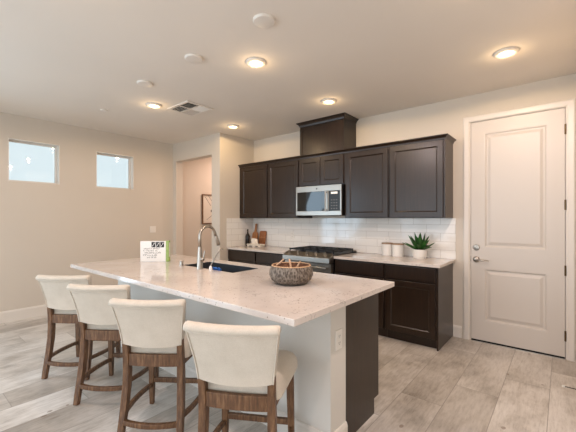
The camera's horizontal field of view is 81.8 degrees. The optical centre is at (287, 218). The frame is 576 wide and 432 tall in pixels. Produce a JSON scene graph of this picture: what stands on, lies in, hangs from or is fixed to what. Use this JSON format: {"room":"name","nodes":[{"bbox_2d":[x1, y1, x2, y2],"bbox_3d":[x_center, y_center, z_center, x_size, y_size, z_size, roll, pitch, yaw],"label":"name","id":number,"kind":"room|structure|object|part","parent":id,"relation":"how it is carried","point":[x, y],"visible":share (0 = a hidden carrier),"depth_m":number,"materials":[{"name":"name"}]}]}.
{"room":"kitchen","nodes":[
{"label":"kitchen","id":0,"kind":"room"},
{"bbox_2d":[0,112,211,311],"bbox_3d":[-3.319,-0.008,4.981,0.160,2.756,10.950,0,0,40],"label":"wall","id":1,"kind":"structure","parent":0,"point":[45,229],"depth_m":5.07,"materials":[{"name":"paint"}]},
{"bbox_2d":[0,304,46,323],"bbox_3d":[-3.251,1.295,4.928,0.014,0.150,3.434,0,0,40],"label":"baseboard","id":2,"kind":"structure","parent":1,"relation":"attached to","point":[40,310],"depth_m":4.50,"materials":[{"name":"beige"}]},
{"bbox_2d":[9,140,56,183],"bbox_3d":[-3.611,-0.778,4.703,0.045,0.574,0.588,0,0,40],"label":"window","id":3,"kind":"structure","parent":1,"relation":"in","point":[54,147],"depth_m":4.89,"materials":[{"name":"beige"}]},
{"bbox_2d":[8,138,59,184],"bbox_3d":[-3.551,-0.778,4.653,0.108,0.573,0.587,0,0,40],"label":"trim","id":4,"kind":"structure","parent":1,"relation":"attached to","point":[13,139],"depth_m":4.74,"materials":[{"name":"beige"}]},
{"bbox_2d":[97,153,129,188],"bbox_3d":[-2.924,-0.768,5.534,0.045,0.567,0.596,0,0,40],"label":"window","id":5,"kind":"structure","parent":1,"relation":"in","point":[97,153],"depth_m":5.71,"materials":[{"name":"beige"}]},
{"bbox_2d":[96,151,133,189],"bbox_3d":[-2.864,-0.768,5.485,0.108,0.566,0.595,0,0,40],"label":"trim","id":6,"kind":"structure","parent":1,"relation":"attached to","point":[130,157],"depth_m":5.68,"materials":[{"name":"beige"}]},
{"bbox_2d":[150,226,155,232],"bbox_3d":[-2.413,0.198,5.945,0.009,0.116,0.116,0,0,40],"label":"light switch","id":7,"kind":"object","parent":1,"relation":"attached to","point":[152,228],"visible":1,"depth_m":5.94,"materials":[{"name":"white plastic"}]},
{"bbox_2d":[202,194,211,223],"bbox_3d":[-1.538,-0.185,6.986,0.030,0.610,0.640,0,0,40],"label":"framed picture","id":8,"kind":"object","parent":1,"relation":"attached to","point":[206,198],"visible":0.45,"depth_m":6.83,"materials":[{"name":"brown wood"}]},
{"bbox_2d":[173,133,226,260],"bbox_3d":[-1.586,-0.008,5.873,1.375,2.756,0.145,0,0,40],"label":"wall opening","id":9,"kind":"structure","parent":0,"point":[214,146],"depth_m":5.50,"materials":[{"name":"paint"}]},
{"bbox_2d":[227,134,253,260],"bbox_3d":[0.027,-0.008,6.912,0.212,2.756,3.511,0,0,40],"label":"wall","id":10,"kind":"structure","parent":0,"point":[240,151],"depth_m":5.64,"materials":[{"name":"paint"}]},
{"bbox_2d":[227,218,253,246],"bbox_3d":[-0.810,0.238,5.725,0.008,0.478,0.622,0,0,40],"label":"backsplash","id":11,"kind":"structure","parent":10,"relation":"attached to","point":[237,228],"depth_m":5.68,"materials":[{"name":"white tile"}]},
{"bbox_2d":[0,0,575,143],"bbox_3d":[-0.154,-1.436,2.365,8.352,0.100,10.950,0,0,40],"label":"ceiling","id":12,"kind":"structure","parent":0,"point":[62,61],"depth_m":2.83,"materials":[{"name":"paint"}]},
{"bbox_2d":[137,80,152,86],"bbox_3d":[-1.466,-1.376,3.409,0.156,0.020,0.156,0,0,40],"label":"cover plate","id":13,"kind":"object","parent":12,"relation":"attached to","point":[144,83],"visible":1,"depth_m":3.38,"materials":[{"name":"beige plastic"}]},
{"bbox_2d":[146,102,161,108],"bbox_3d":[-1.640,-1.375,4.073,0.186,0.021,0.186,0,0,40],"label":"recessed light","id":14,"kind":"object","parent":12,"relation":"in","point":[151,105],"visible":1,"depth_m":4.04,"materials":[{"name":"beige plastic"}]},
{"bbox_2d":[167,100,212,115],"bbox_3d":[-1.233,-1.379,4.198,0.450,0.016,0.380,0,0,40],"label":"ceiling vent","id":15,"kind":"object","parent":12,"relation":"in","point":[190,108],"visible":1,"depth_m":4.18,"materials":[{"name":"beige metal"}]},
{"bbox_2d":[185,54,202,63],"bbox_3d":[-0.813,-1.376,2.878,0.156,0.020,0.156,0,0,40],"label":"cover plate","id":16,"kind":"object","parent":12,"relation":"attached to","point":[192,58],"visible":1,"depth_m":2.85,"materials":[{"name":"beige plastic"}]},
{"bbox_2d":[227,124,238,128],"bbox_3d":[-0.826,-1.375,4.999,0.186,0.021,0.186,0,0,40],"label":"recessed light","id":17,"kind":"object","parent":12,"relation":"in","point":[232,126],"visible":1,"depth_m":4.97,"materials":[{"name":"beige"}]},
{"bbox_2d":[246,57,265,67],"bbox_3d":[-0.284,-1.375,2.951,0.186,0.021,0.186,0,0,40],"label":"recessed light","id":18,"kind":"object","parent":12,"relation":"in","point":[254,62],"visible":1,"depth_m":2.93,"materials":[{"name":"beige"}]},
{"bbox_2d":[253,13,274,27],"bbox_3d":[-0.168,-1.376,2.326,0.156,0.020,0.156,0,0,40],"label":"cover plate","id":19,"kind":"object","parent":12,"relation":"attached to","point":[262,20],"visible":1,"depth_m":2.30,"materials":[{"name":"beige plastic"}]},
{"bbox_2d":[321,98,336,104],"bbox_3d":[0.481,-1.375,3.929,0.186,0.021,0.186,0,0,40],"label":"recessed light","id":20,"kind":"object","parent":12,"relation":"in","point":[328,101],"visible":1,"depth_m":3.90,"materials":[{"name":"beige"}]},
{"bbox_2d":[493,47,519,58],"bbox_3d":[1.820,-1.375,2.777,0.186,0.021,0.186,0,0,40],"label":"recessed light","id":21,"kind":"object","parent":12,"relation":"in","point":[507,52],"visible":1,"depth_m":2.76,"materials":[{"name":"beige"}]},
{"bbox_2d":[0,315,575,431],"bbox_3d":[-0.154,1.420,2.365,8.352,0.100,10.950,0,0,40],"label":"floor","id":22,"kind":"structure","parent":0,"point":[466,385],"depth_m":2.65,"materials":[{"name":"grey wood"}]},
{"bbox_2d":[35,275,120,379],"bbox_3d":[-1.883,0.925,3.030,0.484,0.895,0.553,0,0,3],"label":"bar stool","id":23,"kind":"object","parent":22,"relation":"on","point":[60,306],"visible":0.53,"depth_m":2.85,"materials":[{"name":"brown wood"}]},
{"bbox_3d":[-2.067,1.050,2.872,0.051,0.644,0.103,0,0,3],"label":"leg","id":24,"kind":"part","parent":23,"relation":"part of","materials":[{"name":"brown wood"}]},
{"bbox_3d":[-1.892,0.632,2.830,0.452,0.308,0.151,0,0,3],"label":"backrest","id":25,"kind":"part","parent":23,"relation":"part of","materials":[{"name":"fabric"}]},
{"bbox_3d":[-1.880,0.811,3.102,0.484,0.118,0.410,0,0,3],"label":"seat","id":26,"kind":"part","parent":23,"relation":"part of","materials":[{"name":"fabric"}]},
{"bbox_3d":[-1.890,0.870,2.880,0.343,0.074,0.039,0,0,3],"label":"rail","id":27,"kind":"part","parent":23,"relation":"part of","materials":[{"name":"brown wood"}]},
{"bbox_3d":[-2.069,1.120,3.283,0.043,0.500,0.048,0,0,3],"label":"leg","id":28,"kind":"part","parent":23,"relation":"part of","materials":[{"name":"brown wood"}]},
{"bbox_3d":[-1.714,1.050,2.856,0.051,0.644,0.103,0,0,3],"label":"leg","id":29,"kind":"part","parent":23,"relation":"part of","materials":[{"name":"brown wood"}]},
{"bbox_3d":[-1.675,1.120,3.266,0.043,0.500,0.048,0,0,3],"label":"leg","id":30,"kind":"part","parent":23,"relation":"part of","materials":[{"name":"brown wood"}]},
{"bbox_2d":[66,284,158,405],"bbox_3d":[-1.354,0.925,2.631,0.484,0.895,0.553,0,0,4],"label":"bar stool","id":31,"kind":"object","parent":22,"relation":"on","point":[96,318],"visible":0.62,"depth_m":2.44,"materials":[{"name":"fabric"}]},
{"bbox_3d":[-1.542,1.050,2.478,0.051,0.644,0.103,0,0,4],"label":"leg","id":32,"kind":"part","parent":31,"relation":"part of","materials":[{"name":"brown wood"}]},
{"bbox_3d":[-1.369,0.632,2.431,0.452,0.308,0.151,0,0,4],"label":"backrest","id":33,"kind":"part","parent":31,"relation":"part of","materials":[{"name":"fabric"}]},
{"bbox_3d":[-1.349,0.811,2.702,0.484,0.118,0.410,0,0,4],"label":"seat","id":34,"kind":"part","parent":31,"relation":"part of","materials":[{"name":"fabric"}]},
{"bbox_3d":[-1.365,0.870,2.481,0.343,0.074,0.039,0,0,4],"label":"rail","id":35,"kind":"part","parent":31,"relation":"part of","materials":[{"name":"brown wood"}]},
{"bbox_3d":[-1.534,1.120,2.889,0.043,0.500,0.048,0,0,4],"label":"leg","id":36,"kind":"part","parent":31,"relation":"part of","materials":[{"name":"brown wood"}]},
{"bbox_2d":[108,298,197,431],"bbox_3d":[-0.818,0.925,2.196,0.484,0.895,0.553,0,0,4],"label":"bar stool","id":37,"kind":"object","parent":22,"relation":"on","point":[152,335],"visible":0.8,"depth_m":2.01,"materials":[{"name":"fabric"}]},
{"bbox_3d":[-1.005,1.050,2.041,0.051,0.644,0.103,0,0,4],"label":"leg","id":38,"kind":"part","parent":37,"relation":"part of","materials":[{"name":"brown wood"}]},
{"bbox_3d":[-0.831,0.632,1.996,0.452,0.308,0.151,0,0,4],"label":"backrest","id":39,"kind":"part","parent":37,"relation":"part of","materials":[{"name":"fabric"}]},
{"bbox_3d":[-1.000,1.120,2.452,0.043,0.500,0.048,0,0,4],"label":"leg","id":40,"kind":"part","parent":37,"relation":"part of","materials":[{"name":"brown wood"}]},
{"bbox_3d":[-0.828,0.870,2.045,0.343,0.074,0.039,0,0,4],"label":"rail","id":41,"kind":"part","parent":37,"relation":"part of","materials":[{"name":"brown wood"}]},
{"bbox_3d":[-0.814,0.811,2.267,0.484,0.118,0.410,0,0,4],"label":"seat","id":42,"kind":"part","parent":37,"relation":"part of","materials":[{"name":"fabric"}]},
{"bbox_3d":[-0.652,1.050,2.019,0.051,0.644,0.103,0,0,4],"label":"leg","id":43,"kind":"part","parent":37,"relation":"part of","materials":[{"name":"brown wood"}]},
{"bbox_2d":[183,321,297,431],"bbox_3d":[-0.220,0.925,1.734,0.484,0.895,0.553,0,0,9],"label":"bar stool","id":44,"kind":"object","parent":22,"relation":"on","point":[238,367],"visible":1,"depth_m":1.55,"materials":[{"name":"fabric"}]},
{"bbox_3d":[-0.421,1.050,1.598,0.051,0.644,0.103,0,0,9],"label":"leg","id":45,"kind":"part","parent":44,"relation":"part of","materials":[{"name":"brown wood"}]},
{"bbox_3d":[-0.376,1.120,2.007,0.043,0.500,0.048,0,0,9],"label":"leg","id":46,"kind":"part","parent":44,"relation":"part of","materials":[{"name":"brown wood"}]},
{"bbox_3d":[-0.253,0.632,1.536,0.452,0.308,0.151,0,0,9],"label":"backrest","id":47,"kind":"part","parent":44,"relation":"part of","materials":[{"name":"fabric"}]},
{"bbox_3d":[-0.244,0.870,1.585,0.343,0.074,0.039,0,0,9],"label":"rail","id":48,"kind":"part","parent":44,"relation":"part of","materials":[{"name":"brown wood"}]},
{"bbox_3d":[-0.209,0.811,1.805,0.484,0.118,0.410,0,0,9],"label":"seat","id":49,"kind":"part","parent":44,"relation":"part of","materials":[{"name":"fabric"}]},
{"bbox_3d":[-0.073,1.050,1.542,0.051,0.644,0.103,0,0,9],"label":"leg","id":50,"kind":"part","parent":44,"relation":"part of","materials":[{"name":"brown wood"}]},
{"bbox_3d":[0.014,1.120,1.944,0.043,0.500,0.048,0,0,9],"label":"leg","id":51,"kind":"part","parent":44,"relation":"part of","materials":[{"name":"brown wood"}]},
{"bbox_2d":[228,249,256,263],"bbox_3d":[-0.554,0.939,5.524,0.654,0.860,0.604,0,0,40],"label":"base cabinet","id":52,"kind":"object","parent":22,"relation":"on","point":[241,256],"visible":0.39,"depth_m":5.28,"materials":[{"name":"brown wood"}]},
{"bbox_3d":[-0.741,0.970,5.299,0.630,0.564,0.019,0,0,40],"label":"door","id":53,"kind":"part","parent":52,"relation":"part of","materials":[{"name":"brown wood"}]},
{"bbox_2d":[227,246,293,253],"bbox_3d":[-0.318,0.492,5.318,1.283,0.031,0.622,0,0,40],"label":"countertop","id":54,"kind":"structure","parent":52,"relation":"on","point":[268,249],"depth_m":5.24,"materials":[{"name":"stone"}]},
{"bbox_2d":[246,229,249,245],"bbox_3d":[-0.698,0.334,5.767,0.076,0.286,0.076,0,0,40],"label":"bottle","id":55,"kind":"object","parent":54,"relation":"on","point":[247,234],"visible":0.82,"depth_m":5.73,"materials":[{"name":"black glass"}]},
{"bbox_2d":[252,224,257,238],"bbox_3d":[-0.576,0.287,5.840,0.125,0.385,0.079,0,0,40],"label":"cutting board","id":56,"kind":"object","parent":54,"relation":"on","point":[255,233],"visible":0.68,"depth_m":5.84,"materials":[{"name":"brown wood"}]},
{"bbox_2d":[247,243,264,246],"bbox_3d":[-0.541,0.453,5.585,0.300,0.045,0.136,0,0,37],"label":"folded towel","id":57,"kind":"object","parent":54,"relation":"on","point":[249,244],"visible":0.98,"depth_m":5.52,"materials":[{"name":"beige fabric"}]},
{"bbox_2d":[251,238,257,243],"bbox_3d":[-0.572,0.385,5.643,0.141,0.090,0.048,0,0,42],"label":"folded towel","id":58,"kind":"object","parent":57,"relation":"on","point":[253,240],"visible":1,"depth_m":5.62,"materials":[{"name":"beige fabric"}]},
{"bbox_2d":[258,231,266,245],"bbox_3d":[-0.444,0.350,5.757,0.150,0.259,0.068,0,0,40],"label":"cutting board","id":59,"kind":"object","parent":54,"relation":"on","point":[262,237],"visible":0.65,"depth_m":5.75,"materials":[{"name":"brown wood"}]},
{"bbox_2d":[118,280,377,431],"bbox_3d":[-0.602,0.930,3.013,2.751,0.878,0.672,0,0,40],"label":"kitchen island","id":60,"kind":"object","parent":22,"relation":"on","point":[335,391],"visible":0.23,"depth_m":2.06,"materials":[{"name":"paint"}]},
{"bbox_2d":[71,254,393,326],"bbox_3d":[-0.698,0.473,2.846,2.841,0.034,1.156,0,0,40],"label":"island countertop","id":61,"kind":"structure","parent":60,"relation":"on","point":[253,292],"depth_m":2.22,"materials":[{"name":"stone"}]},
{"bbox_2d":[140,241,169,261],"bbox_3d":[-1.401,0.346,3.516,0.298,0.218,0.050,0,0,0],"label":"display box","id":62,"kind":"object","parent":61,"relation":"on","point":[150,251],"visible":1,"depth_m":3.49,"materials":[{"name":"white"}]},
{"bbox_2d":[196,225,219,268],"bbox_3d":[-0.721,0.259,3.061,0.085,0.392,0.256,0,0,40],"label":"faucet","id":63,"kind":"object","parent":61,"relation":"on","point":[200,259],"visible":1,"depth_m":2.98,"materials":[{"name":"silver metal"}]},
{"bbox_2d":[209,248,222,269],"bbox_3d":[-0.640,0.362,2.961,0.133,0.186,0.030,0,0,-37],"label":"tap","id":64,"kind":"object","parent":61,"relation":"on","point":[210,266],"visible":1,"depth_m":2.94,"materials":[{"name":"metal"}]},
{"bbox_2d":[186,262,258,272],"bbox_3d":[-0.644,0.582,3.136,0.735,0.249,0.317,0,0,40],"label":"sink","id":65,"kind":"object","parent":61,"relation":"in","point":[224,267],"visible":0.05,"depth_m":3.30,"materials":[{"name":"grey metal"}]},
{"bbox_2d":[269,262,312,284],"bbox_3d":[0.022,0.390,2.341,0.310,0.131,0.311,0,0,40],"label":"wooden bowl","id":66,"kind":"object","parent":61,"relation":"on","point":[293,275],"visible":0.96,"depth_m":2.22,"materials":[{"name":"grey wood"}]},
{"bbox_3d":[-0.757,1.303,2.826,2.751,0.132,0.186,0,0,40],"label":"baseboard","id":67,"kind":"part","parent":60,"relation":"part of","materials":[{"name":"beige wood"}]},
{"bbox_2d":[335,328,341,350],"bbox_3d":[0.301,0.715,1.961,0.009,0.116,0.072,0,0,40],"label":"wall outlet","id":68,"kind":"object","parent":60,"relation":"attached to","point":[338,334],"visible":1,"depth_m":1.95,"materials":[{"name":"white plastic"}]},
{"bbox_3d":[0.493,0.930,2.217,0.020,0.878,0.466,0,0,40],"label":"panel","id":69,"kind":"part","parent":60,"relation":"part of","materials":[{"name":"brown wood"}]},
{"bbox_2d":[256,252,285,265],"bbox_3d":[-0.060,0.939,5.115,0.626,0.860,0.604,0,0,40],"label":"base cabinet","id":70,"kind":"object","parent":22,"relation":"on","point":[262,258],"visible":0.24,"depth_m":4.92,"materials":[{"name":"brown wood"}]},
{"bbox_2d":[283,246,356,273],"bbox_3d":[0.435,0.893,4.618,0.772,0.951,0.718,0,0,40],"label":"range","id":71,"kind":"object","parent":22,"relation":"on","point":[321,259],"visible":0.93,"depth_m":4.36,"materials":[{"name":"silver metal"}]},
{"bbox_3d":[0.250,0.511,4.395,0.756,0.117,0.113,0,0,40],"label":"control panel","id":72,"kind":"part","parent":71,"relation":"part of","materials":[{"name":"silver metal"}]},
{"bbox_3d":[0.266,0.872,4.414,0.748,0.587,0.064,0,0,40],"label":"oven door","id":73,"kind":"part","parent":71,"relation":"part of","materials":[{"name":"silver metal"}]},
{"bbox_3d":[0.227,0.625,4.366,0.680,0.023,0.063,0,0,40],"label":"handle","id":74,"kind":"part","parent":71,"relation":"part of","materials":[{"name":"silver metal"}]},
{"bbox_2d":[292,250,356,255],"bbox_3d":[0.469,0.468,4.660,0.772,0.012,0.611,0,0,40],"label":"cooktop","id":75,"kind":"object","parent":71,"relation":"in","point":[293,251],"depth_m":4.47,"materials":[{"name":"black metal"}]},
{"bbox_2d":[335,259,386,336],"bbox_3d":[1.030,0.939,4.215,0.660,0.860,0.604,0,0,40],"label":"base cabinet","id":76,"kind":"object","parent":22,"relation":"on","point":[362,269],"visible":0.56,"depth_m":3.89,"materials":[{"name":"brown wood"}]},
{"bbox_3d":[0.843,0.596,3.989,0.636,0.141,0.019,0,0,40],"label":"drawer","id":77,"kind":"part","parent":76,"relation":"part of","materials":[{"name":"brown wood"}]},
{"bbox_3d":[0.843,0.970,3.989,0.636,0.564,0.019,0,0,40],"label":"door","id":78,"kind":"part","parent":76,"relation":"part of","materials":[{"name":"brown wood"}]},
{"bbox_2d":[334,252,454,267],"bbox_3d":[1.255,0.492,4.017,1.260,0.031,0.622,0,0,40],"label":"countertop","id":79,"kind":"structure","parent":76,"relation":"on","point":[367,257],"depth_m":3.84,"materials":[{"name":"stone"}]},
{"bbox_2d":[382,242,391,255],"bbox_3d":[1.281,0.396,4.284,0.148,0.162,0.148,0,0,40],"label":"canister","id":80,"kind":"object","parent":79,"relation":"on","point":[386,246],"visible":0.91,"depth_m":4.22,"materials":[{"name":"white ceramic"}]},
{"bbox_2d":[392,243,403,256],"bbox_3d":[1.375,0.396,4.159,0.148,0.162,0.148,0,0,40],"label":"canister","id":81,"kind":"object","parent":79,"relation":"on","point":[397,248],"visible":0.98,"depth_m":4.10,"materials":[{"name":"white ceramic"}]},
{"bbox_2d":[403,232,433,258],"bbox_3d":[1.530,0.321,3.932,0.370,0.310,0.303,0,0,40],"label":"potted plant","id":82,"kind":"object","parent":79,"relation":"on","point":[420,246],"visible":1,"depth_m":3.90,"materials":[{"name":"green plant"}]},
{"bbox_3d":[1.566,0.422,3.954,0.160,0.108,0.160,0,0,40],"label":"pot","id":83,"kind":"part","parent":82,"relation":"part of","materials":[{"name":"white ceramic"}]},
{"bbox_2d":[385,263,452,350],"bbox_3d":[1.506,0.939,3.821,0.573,0.860,0.604,0,0,40],"label":"base cabinet","id":84,"kind":"object","parent":22,"relation":"on","point":[419,305],"visible":0.85,"depth_m":3.59,"materials":[{"name":"brown wood"}]},
{"bbox_3d":[1.313,0.596,3.600,0.533,0.141,0.019,0,0,40],"label":"drawer","id":85,"kind":"part","parent":84,"relation":"part of","materials":[{"name":"brown wood"}]},
{"bbox_3d":[1.313,0.970,3.600,0.533,0.564,0.019,0,0,40],"label":"door","id":86,"kind":"part","parent":84,"relation":"part of","materials":[{"name":"brown wood"}]},
{"bbox_3d":[1.727,0.939,3.651,0.016,0.860,0.585,0,0,40],"label":"panel","id":87,"kind":"part","parent":84,"relation":"part of","materials":[{"name":"brown wood"}]},
{"bbox_2d":[254,73,575,337],"bbox_3d":[1.140,-0.008,4.601,4.649,2.756,0.130,0,0,40],"label":"wall","id":88,"kind":"structure","parent":0,"point":[443,117],"depth_m":3.86,"materials":[{"name":"paint"}]},
{"bbox_2d":[240,164,267,217],"bbox_3d":[-0.473,-0.432,5.618,0.665,0.860,0.356,0,0,40],"label":"upper cabinet","id":89,"kind":"object","parent":88,"relation":"attached to","point":[254,179],"depth_m":5.47,"materials":[{"name":"brown wood"}]},
{"bbox_3d":[-0.708,-0.432,5.826,0.038,0.860,0.335,0,0,40],"label":"filler strip","id":90,"kind":"part","parent":89,"relation":"part of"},
{"bbox_2d":[238,133,455,167],"bbox_3d":[0.547,-0.885,4.762,3.325,0.046,0.376,0,0,40],"label":"crown molding","id":91,"kind":"structure","parent":89,"relation":"on","point":[446,136],"depth_m":4.23,"materials":[{"name":"brown wood"}]},
{"bbox_2d":[268,160,311,217],"bbox_3d":[0.024,-0.432,5.207,0.621,0.860,0.356,0,0,40],"label":"upper cabinet","id":92,"kind":"object","parent":88,"relation":"attached to","point":[283,177],"visible":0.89,"depth_m":5.07,"materials":[{"name":"brown wood"}]},
{"bbox_3d":[-0.083,-0.431,5.077,0.599,0.837,0.019,0,0,40],"label":"door","id":93,"kind":"part","parent":92,"relation":"part of","materials":[{"name":"brown wood"}]},
{"bbox_2d":[299,153,344,186],"bbox_3d":[0.558,-0.657,4.766,0.760,0.410,0.356,0,0,40],"label":"upper cabinet","id":94,"kind":"object","parent":88,"relation":"attached to","point":[330,169],"visible":0.82,"depth_m":4.60,"materials":[{"name":"brown wood"}]},
{"bbox_3d":[0.308,-0.656,4.754,0.361,0.387,0.019,0,0,40],"label":"door","id":95,"kind":"part","parent":94,"relation":"part of","materials":[{"name":"brown wood"}]},
{"bbox_2d":[296,184,344,215],"bbox_3d":[0.521,-0.241,4.721,0.754,0.416,0.449,0,0,40],"label":"microwave","id":96,"kind":"object","parent":94,"relation":"attached to","point":[322,200],"visible":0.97,"depth_m":4.54,"materials":[{"name":"silver metal"}]},
{"bbox_3d":[0.622,-0.233,4.422,0.174,0.268,0.026,0,0,40],"label":"control panel","id":97,"kind":"part","parent":96,"relation":"part of","materials":[{"name":"black ceramic"}]},
{"bbox_3d":[0.594,-0.656,4.517,0.361,0.387,0.019,0,0,40],"label":"door","id":98,"kind":"part","parent":94,"relation":"part of","materials":[{"name":"brown wood"}]},
{"bbox_2d":[296,112,358,155],"bbox_3d":[0.552,-1.148,4.753,0.810,0.472,0.383,0,0,40],"label":"chase","id":99,"kind":"object","parent":88,"relation":"attached to","point":[337,131],"visible":0.94,"depth_m":4.59,"materials":[{"name":"brown wood"}]},
{"bbox_3d":[0.552,-1.354,4.753,0.810,0.060,0.383,0,0,40],"label":"crown","id":100,"kind":"part","parent":99,"relation":"part of","materials":[{"name":"brown wood"}]},
{"bbox_2d":[254,218,455,258],"bbox_3d":[0.665,0.238,4.903,3.312,0.478,0.010,0,0,40],"label":"backsplash","id":101,"kind":"structure","parent":88,"relation":"attached to","point":[364,235],"depth_m":4.62,"materials":[{"name":"white tile"}]},
{"bbox_2d":[384,236,388,241],"bbox_3d":[1.295,0.295,4.370,0.072,0.116,0.009,0,0,40],"label":"wall outlet","id":102,"kind":"object","parent":101,"relation":"attached to","point":[386,238],"visible":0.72,"depth_m":4.37,"materials":[{"name":"white plastic"}]},
{"bbox_2d":[345,147,389,217],"bbox_3d":[1.088,-0.432,4.327,0.611,0.860,0.356,0,0,40],"label":"upper cabinet","id":103,"kind":"object","parent":88,"relation":"attached to","point":[367,172],"visible":0.88,"depth_m":4.17,"materials":[{"name":"brown wood"}]},
{"bbox_2d":[390,139,452,217],"bbox_3d":[1.566,-0.432,3.932,0.626,0.860,0.356,0,0,40],"label":"upper cabinet","id":104,"kind":"object","parent":88,"relation":"attached to","point":[421,173],"visible":1,"depth_m":3.78,"materials":[{"name":"brown wood"}]},
{"bbox_2d":[453,325,461,337],"bbox_3d":[1.953,1.304,3.836,0.091,0.132,0.014,0,0,40],"label":"baseboard","id":105,"kind":"structure","parent":88,"relation":"attached to","point":[457,330],"depth_m":3.83,"materials":[{"name":"beige"}]},
{"bbox_2d":[471,339,564,359],"bbox_3d":[2.383,1.367,3.498,0.816,0.006,0.048,0,0,40],"label":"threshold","id":106,"kind":"structure","parent":88,"relation":"attached to","point":[471,339],"depth_m":3.46,"materials":[{"name":"black metal"}]},
{"bbox_2d":[471,108,565,357],"bbox_3d":[2.377,0.145,3.486,0.830,2.439,0.100,0,0,40],"label":"door","id":107,"kind":"structure","parent":88,"relation":"in","point":[518,202],"depth_m":3.47,"materials":[{"name":"beige"}]},
{"bbox_3d":[2.124,0.460,3.670,0.160,0.068,0.060,0,0,40],"label":"handle","id":108,"kind":"part","parent":107,"relation":"part of","materials":[{"name":"silver metal"}]},
{"bbox_3d":[2.392,-0.308,3.514,0.554,1.267,0.040,0,0,40],"label":"panel","id":109,"kind":"part","parent":107,"relation":"part of","materials":[{"name":"beige wood"}]},
{"bbox_3d":[2.392,0.847,3.514,0.554,0.583,0.040,0,0,40],"label":"panel","id":110,"kind":"part","parent":107,"relation":"part of","materials":[{"name":"beige wood"}]},
{"bbox_2d":[463,98,575,361],"bbox_3d":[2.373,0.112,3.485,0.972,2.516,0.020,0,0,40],"label":"trim","id":111,"kind":"structure","parent":88,"relation":"attached to","point":[570,104],"depth_m":3.21,"materials":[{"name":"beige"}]},
{"bbox_2d":[565,109,565,354],"bbox_3d":[2.510,-0.008,3.586,1.300,2.756,0.049,0,0,40],"label":"door frame","id":112,"kind":"structure","parent":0,"point":[565,109],"depth_m":3.33,"materials":[{"name":"paint"}]}
]}

